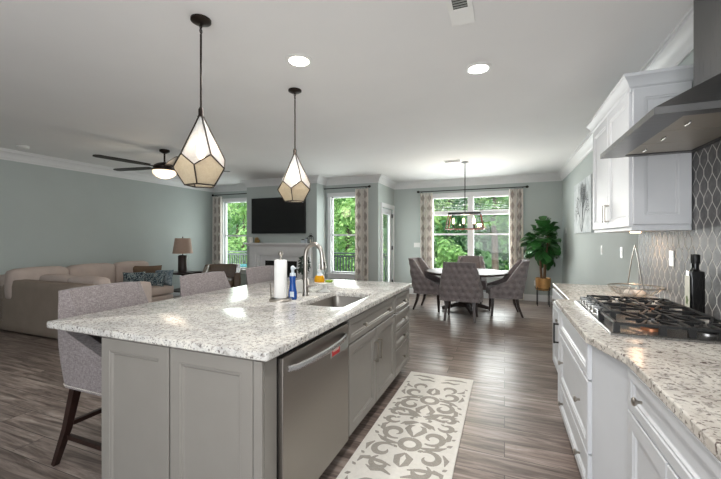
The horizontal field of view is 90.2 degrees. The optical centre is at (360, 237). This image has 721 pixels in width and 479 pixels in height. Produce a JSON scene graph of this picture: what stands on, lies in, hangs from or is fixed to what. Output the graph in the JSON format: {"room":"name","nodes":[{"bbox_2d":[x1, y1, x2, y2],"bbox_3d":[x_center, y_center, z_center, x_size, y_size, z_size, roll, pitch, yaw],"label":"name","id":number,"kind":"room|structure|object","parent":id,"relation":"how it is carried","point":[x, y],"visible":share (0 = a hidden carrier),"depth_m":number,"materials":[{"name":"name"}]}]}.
{"room":"open-plan kitchen","nodes":[
{"label":"open-plan kitchen","id":0,"kind":"room"},
{"bbox_2d":[0,159,213,288],"bbox_3d":[-5.942,0.000,5.158,0.150,2.800,10.350,0,0,22],"label":"wall","id":1,"kind":"structure","parent":0,"point":[50,216],"depth_m":6.93,"materials":[{"name":"paint"}]},
{"bbox_2d":[170,292,179,296],"bbox_3d":[-5.213,1.329,4.785,1.480,0.142,10.200,0,0,22],"label":"baseboard","id":2,"kind":"structure","parent":1,"relation":"attached to","point":[173,293],"depth_m":8.63,"materials":[{"name":"grey"}]},
{"bbox_2d":[0,4,693,192],"bbox_3d":[-1.714,-1.320,4.054,8.520,0.160,11.450,0,0,22],"label":"trim","id":3,"kind":"structure","parent":1,"relation":"attached to","point":[679,43],"depth_m":7.12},
{"bbox_2d":[247,183,325,278],"bbox_3d":[-1.807,0.000,8.671,1.950,2.800,0.450,0,0,22],"label":"wall","id":4,"kind":"structure","parent":0,"point":[316,198],"depth_m":8.35,"materials":[{"name":"paint"}]},
{"bbox_2d":[251,197,305,233],"bbox_3d":[-1.937,-0.528,8.441,1.490,0.847,0.072,0,0,22],"label":"television","id":5,"kind":"object","parent":4,"relation":"attached to","point":[268,215],"visible":0.84,"depth_m":8.42,"materials":[{"name":"black metal"}]},
{"bbox_2d":[0,294,581,478],"bbox_3d":[-1.686,1.460,4.124,8.820,0.120,11.600,0,0,22],"label":"floor","id":6,"kind":"structure","parent":0,"point":[514,426],"depth_m":3.11,"materials":[{"name":"brown wood"}]},
{"bbox_2d":[0,261,173,338],"bbox_3d":[-4.154,0.925,6.057,2.480,0.950,2.250,0,0,22],"label":"sectional sofa","id":7,"kind":"object","parent":6,"relation":"on","point":[29,295],"visible":0.38,"depth_m":5.24,"materials":[{"name":"fabric"}]},
{"bbox_2d":[4,266,68,298],"bbox_3d":[-5.055,0.700,5.637,0.260,0.500,0.800,0,0,22],"label":"cushion","id":8,"kind":"object","parent":7,"relation":"on","point":[32,273],"depth_m":5.39,"materials":[{"name":"fabric"}]},
{"bbox_2d":[39,274,73,281],"bbox_3d":[-4.472,0.750,5.317,0.690,0.430,0.230,0,0,22],"label":"cushion","id":9,"kind":"object","parent":7,"relation":"on","point":[47,277],"depth_m":5.22,"materials":[{"name":"fabric"}]},
{"bbox_2d":[67,276,110,284],"bbox_3d":[-3.832,0.750,5.060,0.730,0.430,0.230,0,0,22],"label":"cushion","id":10,"kind":"object","parent":7,"relation":"on","point":[94,280],"depth_m":4.95,"materials":[{"name":"fabric"}]},
{"bbox_2d":[67,263,115,282],"bbox_3d":[-4.768,0.700,6.352,0.260,0.500,0.800,0,0,22],"label":"cushion","id":11,"kind":"object","parent":7,"relation":"on","point":[107,270],"depth_m":6.32,"materials":[{"name":"fabric"}]},
{"bbox_2d":[114,261,148,282],"bbox_3d":[-4.496,0.700,7.029,0.260,0.500,0.700,0,0,22],"label":"cushion","id":12,"kind":"object","parent":7,"relation":"on","point":[126,266],"depth_m":6.79,"materials":[{"name":"fabric"}]},
{"bbox_2d":[123,271,145,281],"bbox_3d":[-4.150,0.785,6.578,0.364,0.322,0.201,0,0,-28],"label":"throw pillow","id":13,"kind":"object","parent":7,"relation":"on","point":[137,276],"visible":0.58,"depth_m":6.54,"materials":[{"name":"blue fabric"}]},
{"bbox_2d":[133,265,161,272],"bbox_3d":[-4.197,0.730,7.049,0.580,0.395,0.185,0,0,-10],"label":"throw pillow","id":14,"kind":"object","parent":7,"relation":"on","point":[149,269],"visible":0.34,"depth_m":6.98,"materials":[{"name":"brown fabric"}]},
{"bbox_2d":[145,272,165,286],"bbox_3d":[-4.019,0.800,6.849,0.560,0.285,0.188,0,0,-4],"label":"throw pillow","id":15,"kind":"object","parent":7,"relation":"on","point":[156,279],"visible":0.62,"depth_m":6.80,"materials":[{"name":"blue fabric"}]},
{"bbox_2d":[152,285,173,296],"bbox_3d":[-4.134,1.000,6.938,0.870,0.210,0.590,0,0,22],"label":"seat cushion","id":16,"kind":"object","parent":7,"relation":"on","point":[157,291],"depth_m":6.79,"materials":[{"name":"fabric"}]},
{"bbox_2d":[155,270,173,285],"bbox_3d":[-3.833,0.775,6.989,0.380,0.315,0.162,0,0,4],"label":"throw pillow","id":17,"kind":"object","parent":7,"relation":"on","point":[169,273],"visible":0.58,"depth_m":6.94,"materials":[{"name":"blue fabric"}]},
{"bbox_2d":[51,281,148,466],"bbox_3d":[-1.546,0.866,2.404,0.580,1.081,0.630,0,0,22],"label":"counter stool","id":18,"kind":"object","parent":6,"relation":"on","point":[80,354],"visible":0.36,"depth_m":2.21,"materials":[{"name":"grey fabric"}]},
{"bbox_2d":[173,271,201,292],"bbox_3d":[-4.125,1.094,8.345,0.630,0.612,0.580,0,0,22],"label":"end table","id":19,"kind":"object","parent":6,"relation":"on","point":[174,272],"visible":0.31,"depth_m":8.20,"materials":[{"name":"brown wood"}]},
{"bbox_2d":[172,237,192,271],"bbox_3d":[-4.107,0.376,8.295,0.430,0.822,0.430,0,0,22],"label":"table lamp","id":20,"kind":"object","parent":19,"relation":"on","point":[182,245],"visible":1,"depth_m":8.20,"materials":[{"name":"beige fabric"}]},
{"bbox_2d":[179,271,230,296],"bbox_3d":[-1.210,0.866,3.243,0.580,1.081,0.630,0,0,21],"label":"counter stool","id":21,"kind":"object","parent":6,"relation":"on","point":[191,284],"visible":0.1,"depth_m":3.26,"materials":[{"name":"grey fabric"}]},
{"bbox_2d":[202,264,240,287],"bbox_3d":[-3.258,1.015,8.438,0.840,0.770,0.768,0,0,-17],"label":"chair","id":22,"kind":"object","parent":6,"relation":"on","point":[232,271],"visible":0.48,"depth_m":8.63,"materials":[{"name":"brown leather"}]},
{"bbox_2d":[102,288,408,478],"bbox_3d":[-0.414,0.961,2.845,1.102,0.879,2.468,0,0,22],"label":"kitchen island","id":23,"kind":"object","parent":6,"relation":"on","point":[168,412],"visible":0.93,"depth_m":1.73,"materials":[{"name":"grey wood"}]},
{"bbox_2d":[47,277,411,361],"bbox_3d":[-0.630,0.499,2.949,1.535,0.038,2.525,0,0,22],"label":"island countertop","id":24,"kind":"structure","parent":23,"relation":"on","point":[240,321],"depth_m":2.11,"materials":[{"name":"white stone"}]},
{"bbox_2d":[269,251,291,302],"bbox_3d":[-0.614,0.290,2.757,0.178,0.380,0.176,0,0,22],"label":"paper towel holder","id":25,"kind":"object","parent":24,"relation":"on","point":[272,299],"visible":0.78,"depth_m":2.72,"materials":[{"name":"silver metal"}]},
{"bbox_2d":[274,260,286,298],"bbox_3d":[-0.613,0.312,2.756,0.096,0.289,0.096,0,0,22],"label":"paper towel roll","id":26,"kind":"object","parent":25,"relation":"on","point":[280,266],"visible":0.99,"depth_m":2.71,"materials":[{"name":"white paper"}]},
{"bbox_2d":[288,265,296,299],"bbox_3d":[-0.529,0.347,2.803,0.073,0.264,0.059,0,0,22],"label":"dish soap bottle","id":27,"kind":"object","parent":24,"relation":"on","point":[292,293],"visible":0.94,"depth_m":2.78,"materials":[{"name":"blue plastic"}]},
{"bbox_2d":[296,256,310,292],"bbox_3d":[-0.504,0.317,3.170,0.135,0.324,0.146,0,0,22],"label":"plant","id":28,"kind":"object","parent":24,"relation":"on","point":[299,283],"visible":0.46,"depth_m":3.15,"materials":[{"name":"green plant"}]},
{"bbox_2d":[302,242,325,295],"bbox_3d":[-0.381,0.256,2.954,0.220,0.446,0.058,0,0,22],"label":"faucet","id":29,"kind":"object","parent":24,"relation":"on","point":[306,286],"visible":1,"depth_m":2.96,"materials":[{"name":"silver metal"}]},
{"bbox_2d":[314,281,333,291],"bbox_3d":[-0.323,0.437,3.211,0.180,0.084,0.180,0,0,22],"label":"dish","id":30,"kind":"object","parent":24,"relation":"on","point":[324,289],"visible":0.93,"depth_m":3.19,"materials":[{"name":"white ceramic"}]},
{"bbox_2d":[314,264,324,281],"bbox_3d":[-0.369,0.315,3.230,0.094,0.160,0.094,0,0,22],"label":"hand soap bottle","id":31,"kind":"object","parent":30,"relation":"on","point":[319,277],"visible":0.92,"depth_m":3.20,"materials":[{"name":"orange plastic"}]},
{"bbox_2d":[308,296,362,306],"bbox_3d":[-0.183,0.615,2.853,0.415,0.190,0.700,0,0,22],"label":"sink","id":32,"kind":"object","parent":24,"relation":"in","point":[334,301],"visible":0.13,"depth_m":3.17,"materials":[{"name":"metal"}]},
{"bbox_2d":[246,265,273,284],"bbox_3d":[-0.893,0.866,4.032,0.580,1.081,0.630,0,0,20],"label":"counter stool","id":33,"kind":"object","parent":6,"relation":"on","point":[258,274],"visible":0.06,"depth_m":4.01,"materials":[{"name":"grey fabric"}]},
{"bbox_2d":[243,243,313,277],"bbox_3d":[-1.947,0.757,8.214,1.870,1.285,0.500,0,0,22],"label":"fireplace","id":34,"kind":"object","parent":6,"relation":"on","point":[260,254],"visible":0.36,"depth_m":8.32,"materials":[{"name":"white wood"}]},
{"bbox_2d":[243,243,308,244],"bbox_3d":[-1.896,0.133,8.342,1.870,0.035,0.225,0,0,22],"label":"mantel shelf","id":35,"kind":"object","parent":34,"relation":"attached to","point":[243,243],"depth_m":8.23,"materials":[{"name":"white wood"}]},
{"bbox_2d":[277,322,347,478],"bbox_3d":[-0.477,0.966,2.058,0.683,0.868,0.737,0,0,22],"label":"dishwasher","id":36,"kind":"object","parent":6,"relation":"on","point":[312,385],"visible":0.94,"depth_m":1.85,"materials":[{"name":"metal"}]},
{"bbox_2d":[331,336,347,357],"bbox_3d":[-0.123,0.654,2.167,0.006,0.072,0.240,0,0,22],"label":"sign","id":37,"kind":"object","parent":36,"relation":"attached to","point":[344,345],"visible":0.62,"depth_m":2.17,"materials":[{"name":"plastic"}]},
{"bbox_2d":[336,371,472,478],"bbox_3d":[0.366,1.393,2.506,0.622,0.011,2.424,0,0,22],"label":"runner rug","id":38,"kind":"object","parent":6,"relation":"on","point":[418,433],"visible":1,"depth_m":2.55,"materials":[{"name":"beige fabric"}]},
{"bbox_2d":[408,257,444,311],"bbox_3d":[1.343,0.903,7.142,0.709,1.007,0.716,0,0,29],"label":"dining chair","id":39,"kind":"object","parent":6,"relation":"on","point":[424,283],"visible":0.9,"depth_m":6.93,"materials":[{"name":"fabric"}]},
{"bbox_2d":[439,262,483,322],"bbox_3d":[1.732,0.903,6.198,0.716,1.007,0.709,0,0,22],"label":"dining chair","id":40,"kind":"object","parent":6,"relation":"on","point":[459,281],"visible":1,"depth_m":5.94,"materials":[{"name":"fabric"}]},
{"bbox_2d":[425,268,508,314],"bbox_3d":[2.038,1.015,6.962,1.540,0.750,1.540,0,0,22],"label":"dining table","id":41,"kind":"object","parent":6,"relation":"on","point":[437,271],"visible":0.53,"depth_m":6.83,"materials":[{"name":"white wood"}]},
{"bbox_2d":[457,256,486,303],"bbox_3d":[2.374,0.903,7.799,0.716,1.007,0.709,0,0,22],"label":"dining chair","id":42,"kind":"object","parent":6,"relation":"on","point":[479,261],"visible":0.33,"depth_m":7.95,"materials":[{"name":"fabric"}]},
{"bbox_2d":[486,259,529,317],"bbox_3d":[2.702,0.903,6.597,0.709,1.007,0.716,0,0,15],"label":"dining chair","id":43,"kind":"object","parent":6,"relation":"on","point":[512,285],"visible":0.99,"depth_m":6.30,"materials":[{"name":"fabric"}]},
{"bbox_2d":[520,216,560,306],"bbox_3d":[3.715,0.469,7.430,0.749,1.862,0.910,0,0,22],"label":"fiddle leaf fig","id":44,"kind":"object","parent":6,"relation":"on","point":[543,253],"visible":1,"depth_m":7.30,"materials":[{"name":"green plant"}]},
{"bbox_2d":[535,277,550,290],"bbox_3d":[3.777,0.948,7.428,0.290,0.245,0.290,0,0,22],"label":"pot","id":45,"kind":"object","parent":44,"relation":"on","point":[542,283],"depth_m":7.32,"materials":[{"name":"gold metal"}]},
{"bbox_2d":[552,288,720,478],"bbox_3d":[1.546,0.961,1.833,0.810,0.879,4.054,0,0,22],"label":"base cabinet","id":46,"kind":"object","parent":6,"relation":"on","point":[616,427],"visible":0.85,"depth_m":1.61,"materials":[{"name":"white wood"}]},
{"bbox_2d":[553,283,720,461],"bbox_3d":[1.552,0.499,1.815,0.786,0.038,4.125,0,0,22],"label":"countertop","id":47,"kind":"structure","parent":46,"relation":"on","point":[685,376],"depth_m":1.37,"materials":[{"name":"white stone"}]},
{"bbox_2d":[607,245,665,297],"bbox_3d":[2.188,0.267,2.861,0.374,0.424,0.374,0,0,22],"label":"wire basket","id":48,"kind":"object","parent":47,"relation":"on","point":[642,284],"visible":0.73,"depth_m":2.82,"materials":[{"name":"silver metal"}]},
{"bbox_2d":[623,287,634,296],"bbox_3d":[2.138,0.431,2.860,0.076,0.080,0.076,0,0,22],"label":"onion","id":49,"kind":"object","parent":48,"relation":"in","point":[626,290],"visible":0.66,"depth_m":2.84,"materials":[{"name":"white food"}]},
{"bbox_2d":[608,284,663,297],"bbox_3d":[2.188,0.432,2.861,0.369,0.092,0.369,0,0,22],"label":"wire bowl","id":50,"kind":"object","parent":48,"relation":"on","point":[658,290],"depth_m":2.79,"materials":[{"name":"silver metal"}]},
{"bbox_2d":[636,288,646,297],"bbox_3d":[2.202,0.433,2.818,0.072,0.076,0.072,0,0,22],"label":"garlic bulb","id":51,"kind":"object","parent":48,"relation":"in","point":[641,293],"visible":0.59,"depth_m":2.80,"materials":[{"name":"white food"}]},
{"bbox_2d":[574,295,720,343],"bbox_3d":[1.671,0.448,2.126,0.550,0.062,0.980,0,0,22],"label":"gas cooktop","id":52,"kind":"object","parent":47,"relation":"in","point":[628,318],"visible":1,"depth_m":1.93,"materials":[{"name":"metal"}]},
{"bbox_2d":[685,254,704,315],"bbox_3d":[2.038,0.289,2.188,0.076,0.379,0.074,0,0,22],"label":"oil bottle","id":53,"kind":"object","parent":47,"relation":"on","point":[694,278],"visible":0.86,"depth_m":2.16,"materials":[{"name":"black glass"}]},
{"bbox_2d":[214,183,379,285],"bbox_3d":[-1.774,0.000,8.981,4.740,2.800,0.150,0,0,22],"label":"wall","id":54,"kind":"structure","parent":0,"point":[374,190],"depth_m":8.11,"materials":[{"name":"paint"}]},
{"bbox_2d":[212,193,246,196],"bbox_3d":[-3.325,-1.150,9.452,1.450,0.058,0.129,0,0,22],"label":"curtain rod","id":55,"kind":"object","parent":54,"relation":"attached to","point":[238,193],"visible":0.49,"depth_m":9.47,"materials":[{"name":"black metal"}]},
{"bbox_2d":[212,196,221,263],"bbox_3d":[-3.839,0.135,9.623,0.311,2.490,0.090,0,0,22],"label":"curtain","id":56,"kind":"object","parent":55,"relation":"hanging from","point":[217,201],"visible":0.62,"depth_m":9.60,"materials":[{"name":"beige fabric"}]},
{"bbox_2d":[222,198,246,273],"bbox_3d":[-3.190,-0.058,9.487,1.245,1.995,0.145,0,0,22],"label":"window","id":57,"kind":"structure","parent":54,"relation":"in","point":[229,200],"depth_m":9.65,"materials":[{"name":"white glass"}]},
{"bbox_2d":[326,192,354,278],"bbox_3d":[-0.371,-0.058,8.356,0.880,1.995,0.145,0,0,22],"label":"window","id":58,"kind":"structure","parent":54,"relation":"in","point":[335,274],"depth_m":8.45,"materials":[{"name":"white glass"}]},
{"bbox_2d":[324,185,370,188],"bbox_3d":[-0.374,-1.150,8.268,1.330,0.058,0.129,0,0,22],"label":"curtain rod","id":59,"kind":"object","parent":54,"relation":"attached to","point":[369,186],"visible":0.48,"depth_m":8.17,"materials":[{"name":"black metal"}]},
{"bbox_2d":[355,188,367,280],"bbox_3d":[0.029,0.135,8.071,0.325,2.490,0.091,0,0,22],"label":"curtain","id":60,"kind":"object","parent":59,"relation":"hanging from","point":[361,195],"visible":0.82,"depth_m":8.07,"materials":[{"name":"beige fabric"}]},
{"bbox_2d":[0,0,693,185],"bbox_3d":[-1.686,-1.460,4.124,8.820,0.120,11.600,0,0,22],"label":"ceiling","id":61,"kind":"structure","parent":0,"point":[387,90],"depth_m":3.15,"materials":[{"name":"paint"}]},
{"bbox_2d":[16,145,29,148],"bbox_3d":[-5.135,-1.381,5.464,0.150,0.037,0.150,0,0,22],"label":"smoke detector","id":62,"kind":"object","parent":61,"relation":"attached to","point":[18,146],"visible":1,"depth_m":5.42,"materials":[{"name":"white plastic"}]},
{"bbox_2d":[93,149,229,178],"bbox_3d":[-3.179,-1.173,5.692,1.851,0.451,1.860,0,0,22],"label":"ceiling fan","id":63,"kind":"object","parent":61,"relation":"hanging from","point":[164,170],"visible":0.91,"depth_m":5.58,"materials":[{"name":"brown metal"}]},
{"bbox_2d":[172,14,225,187],"bbox_3d":[-1.017,-0.865,2.305,0.310,1.068,0.312,0,0,22],"label":"pendant light","id":64,"kind":"object","parent":61,"relation":"hanging from","point":[200,163],"visible":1,"depth_m":2.23,"materials":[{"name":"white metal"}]},
{"bbox_2d":[277,87,310,202],"bbox_3d":[-0.613,-0.870,3.395,0.312,1.058,0.311,0,0,22],"label":"pendant light","id":65,"kind":"object","parent":61,"relation":"hanging from","point":[295,185],"visible":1,"depth_m":3.32,"materials":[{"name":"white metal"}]},
{"bbox_2d":[285,53,311,66],"bbox_3d":[-0.484,-1.391,2.823,0.210,0.017,0.210,0,0,22],"label":"recessed light","id":66,"kind":"object","parent":61,"relation":"in","point":[295,59],"visible":1,"depth_m":2.80,"materials":[{"name":"white plastic"}]},
{"bbox_2d":[443,160,460,162],"bbox_3d":[1.667,-1.393,6.507,0.310,0.012,0.120,0,0,22],"label":"ceiling vent","id":67,"kind":"object","parent":61,"relation":"in","point":[448,160],"visible":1,"depth_m":6.51,"materials":[{"name":"white plastic"}]},
{"bbox_2d":[446,0,474,26],"bbox_3d":[0.597,-1.395,2.153,0.145,0.009,0.400,0,0,22],"label":"ceiling vent","id":68,"kind":"object","parent":61,"relation":"in","point":[461,12],"visible":1,"depth_m":2.20,"materials":[{"name":"white plastic"}]},
{"bbox_2d":[445,161,484,229],"bbox_3d":[1.924,-0.777,6.609,0.670,1.244,0.380,0,0,22],"label":"chandelier","id":69,"kind":"object","parent":61,"relation":"hanging from","point":[463,162],"visible":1,"depth_m":6.55,"materials":[{"name":"black metal"}]},
{"bbox_2d":[465,62,491,73],"bbox_3d":[0.969,-1.391,2.952,0.210,0.017,0.210,0,0,22],"label":"recessed light","id":70,"kind":"object","parent":61,"relation":"in","point":[477,67],"visible":1,"depth_m":2.93,"materials":[{"name":"white plastic"}]},
{"bbox_2d":[380,184,393,280],"bbox_3d":[0.589,0.000,8.707,0.150,2.800,1.100,0,0,22],"label":"wall","id":71,"kind":"structure","parent":0,"point":[386,193],"depth_m":8.74,"materials":[{"name":"paint"}]},
{"bbox_2d":[381,202,394,281],"bbox_3d":[0.634,0.292,8.678,0.096,2.215,1.050,0,0,22],"label":"door","id":72,"kind":"structure","parent":71,"relation":"in","point":[386,215],"depth_m":8.76,"materials":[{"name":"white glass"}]},
{"bbox_2d":[394,181,561,295],"bbox_3d":[2.575,0.000,8.583,3.930,2.800,0.150,0,0,22],"label":"wall","id":73,"kind":"structure","parent":0,"point":[540,198],"depth_m":8.20,"materials":[{"name":"paint"}]},
{"bbox_2d":[433,190,508,277],"bbox_3d":[2.598,-0.087,8.518,1.990,1.995,0.155,0,0,22],"label":"window","id":74,"kind":"structure","parent":73,"relation":"in","point":[470,195],"depth_m":8.51,"materials":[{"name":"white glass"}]},
{"bbox_2d":[434,196,466,211],"bbox_3d":[2.171,-0.822,8.690,0.790,0.353,0.042,0,0,22],"label":"window blind","id":75,"kind":"object","parent":74,"relation":"attached to","point":[445,198],"visible":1,"depth_m":8.70,"materials":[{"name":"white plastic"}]},
{"bbox_2d":[474,194,508,210],"bbox_3d":[3.037,-0.822,8.343,0.765,0.353,0.042,0,0,22],"label":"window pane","id":76,"kind":"object","parent":74,"relation":"attached to","point":[496,196],"visible":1,"depth_m":8.32,"materials":[{"name":"clear glass"}]},
{"bbox_2d":[417,185,528,192],"bbox_3d":[2.570,-1.135,8.434,2.510,0.058,0.129,0,0,22],"label":"curtain rod","id":77,"kind":"object","parent":73,"relation":"attached to","point":[527,186],"visible":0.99,"depth_m":8.37,"materials":[{"name":"black metal"}]},
{"bbox_2d":[420,193,432,294],"bbox_3d":[1.611,0.140,8.783,0.330,2.480,0.090,0,0,22],"label":"curtain","id":78,"kind":"object","parent":77,"relation":"hanging from","point":[426,199],"visible":0.73,"depth_m":8.78,"materials":[{"name":"beige fabric"}]},
{"bbox_2d":[509,188,523,299],"bbox_3d":[3.485,0.140,8.032,0.309,2.480,0.090,0,0,22],"label":"curtain","id":79,"kind":"object","parent":77,"relation":"hanging from","point":[516,234],"visible":0.63,"depth_m":8.03,"materials":[{"name":"beige fabric"}]},
{"bbox_2d":[409,288,552,301],"bbox_3d":[1.776,1.329,6.388,3.780,0.142,4.520,0,0,22],"label":"baseboard","id":80,"kind":"structure","parent":73,"relation":"attached to","point":[527,297],"depth_m":7.99,"materials":[{"name":"grey wood"}]},
{"bbox_2d":[562,50,693,297],"bbox_3d":[2.337,0.000,2.510,0.150,2.800,11.600,0,0,22],"label":"wall","id":81,"kind":"structure","parent":0,"point":[583,262],"depth_m":5.22,"materials":[{"name":"paint"}]},
{"bbox_2d":[574,174,593,232],"bbox_3d":[3.486,-0.490,5.627,0.037,0.820,1.320,0,0,22],"label":"print","id":82,"kind":"object","parent":81,"relation":"attached to","point":[583,191],"visible":1,"depth_m":5.43},
{"bbox_2d":[620,247,622,257],"bbox_3d":[2.776,0.154,3.821,0.010,0.116,0.076,0,0,22],"label":"light switch","id":83,"kind":"object","parent":81,"relation":"attached to","point":[621,248],"visible":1,"depth_m":3.81,"materials":[{"name":"white plastic"}]},
{"bbox_2d":[586,64,693,232],"bbox_3d":[2.217,-0.588,2.962,0.388,1.074,1.238,0,0,22],"label":"upper cabinet","id":84,"kind":"object","parent":81,"relation":"attached to","point":[653,193],"visible":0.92,"depth_m":2.46,"materials":[{"name":"white wood"}]},
{"bbox_2d":[600,0,720,158],"bbox_3d":[1.752,-0.975,1.983,0.520,0.848,0.985,0,0,22],"label":"range hood","id":85,"kind":"object","parent":81,"relation":"attached to","point":[690,121],"visible":1,"depth_m":1.90,"materials":[{"name":"metal"}]},
{"bbox_2d":[638,141,720,318],"bbox_3d":[1.870,-0.211,1.561,0.010,1.378,3.790,0,0,22],"label":"backsplash","id":86,"kind":"structure","parent":81,"relation":"attached to","point":[704,239],"depth_m":2.32,"materials":[{"name":"tile"}]},
{"bbox_2d":[669,250,673,266],"bbox_3d":[2.299,0.151,2.655,0.008,0.116,0.076,0,0,22],"label":"wall outlet","id":87,"kind":"object","parent":86,"relation":"attached to","point":[671,253],"visible":1,"depth_m":2.64,"materials":[{"name":"white plastic"}]},
{"label":"outside","id":88,"kind":"structure","parent":0,"visible":0},
{"bbox_3d":[5.920,3.950,34.905,75.000,0.100,50.800,0,0,22],"label":"ground","id":89,"kind":"structure","parent":88,"visible":0},
{"bbox_2d":[228,202,246,267],"bbox_3d":[-6.047,0.420,19.098,4.185,7.743,4.670,0,0,-12],"label":"leafy tree","id":90,"kind":"object","parent":89,"relation":"on","point":[242,210],"visible":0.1,"depth_m":18.05,"materials":[{"name":"green plant"}]},
{"bbox_2d":[228,204,246,263],"bbox_3d":[-7.976,0.175,23.466,5.785,8.546,6.440,0,0,22],"label":"leafy tree","id":91,"kind":"object","parent":89,"relation":"on","point":[233,222],"visible":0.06,"depth_m":23.08,"materials":[{"name":"green plant"}]},
{"bbox_2d":[334,198,344,270],"bbox_3d":[-2.631,-0.676,22.040,5.822,9.159,5.348,0,0,-33],"label":"leafy tree","id":92,"kind":"object","parent":89,"relation":"on","point":[343,198],"visible":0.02,"depth_m":20.82,"materials":[{"name":"green plant"}]},
{"bbox_2d":[334,197,354,271],"bbox_3d":[-0.709,0.392,15.978,4.636,7.604,4.635,0,0,-11],"label":"leafy tree","id":93,"kind":"object","parent":89,"relation":"on","point":[346,216],"visible":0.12,"depth_m":15.40,"materials":[{"name":"green plant"}]},
{"bbox_2d":[334,197,354,270],"bbox_3d":[-0.540,-0.725,20.633,5.269,9.533,5.963,0,0,-43],"label":"leafy tree","id":94,"kind":"object","parent":89,"relation":"on","point":[344,200],"visible":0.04,"depth_m":20.10,"materials":[{"name":"green plant"}]},
{"bbox_2d":[434,224,443,267],"bbox_3d":[2.591,1.507,13.223,1.458,4.798,1.701,0,0,22],"label":"leafy tree","id":95,"kind":"object","parent":89,"relation":"on","point":[436,237],"visible":0.09,"depth_m":13.24,"materials":[{"name":"green plant"}]},
{"bbox_2d":[434,199,457,254],"bbox_3d":[2.617,0.302,17.060,4.306,7.349,4.706,0,0,11],"label":"leafy tree","id":96,"kind":"object","parent":89,"relation":"on","point":[436,218],"visible":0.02,"depth_m":16.44,"materials":[{"name":"green plant"}]},
{"bbox_2d":[435,237,467,267],"bbox_3d":[3.200,1.934,12.372,1.441,3.946,1.672,0,0,-13],"label":"leafy tree","id":97,"kind":"object","parent":89,"relation":"on","point":[444,252],"visible":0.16,"depth_m":12.04,"materials":[{"name":"green plant"}]},
{"bbox_2d":[434,197,489,268],"bbox_3d":[4.536,-0.624,17.783,4.341,9.055,5.148,0,0,-31],"label":"leafy tree","id":98,"kind":"object","parent":89,"relation":"on","point":[457,200],"visible":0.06,"depth_m":16.68,"materials":[{"name":"green plant"}]},
{"bbox_2d":[448,197,508,270],"bbox_3d":[6.256,-0.214,15.725,4.560,8.236,3.933,0,0,22],"label":"leafy tree","id":99,"kind":"object","parent":89,"relation":"on","point":[484,239],"visible":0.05,"depth_m":15.19,"materials":[{"name":"green plant"}]},
{"bbox_2d":[460,196,508,269],"bbox_3d":[4.930,0.669,12.715,2.168,6.468,2.315,0,0,-21],"label":"leafy tree","id":100,"kind":"object","parent":89,"relation":"on","point":[496,222],"visible":0.24,"depth_m":12.65,"materials":[{"name":"green plant"}]},
{"bbox_2d":[498,229,508,270],"bbox_3d":[5.529,1.582,13.048,1.346,4.647,1.339,0,0,13],"label":"leafy tree","id":101,"kind":"object","parent":89,"relation":"on","point":[503,242],"visible":0.12,"depth_m":12.75,"materials":[{"name":"green plant"}]},
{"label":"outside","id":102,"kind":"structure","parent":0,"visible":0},
{"bbox_2d":[228,251,354,271],"bbox_3d":[-2.309,0.980,10.763,6.700,1.160,2.740,0,0,22],"label":"railing","id":103,"kind":"object","parent":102,"point":[229,254],"visible":0.12,"depth_m":11.33,"materials":[{"name":"metal"}]},
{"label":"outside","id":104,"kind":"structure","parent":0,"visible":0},
{"bbox_2d":[228,197,504,268],"bbox_3d":[3.468,-3.100,30.135,84.000,14.600,15.096,0,0,22],"label":"trees","id":105,"kind":"object","parent":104,"point":[488,261],"depth_m":25.72,"materials":[{"name":"green plant"}]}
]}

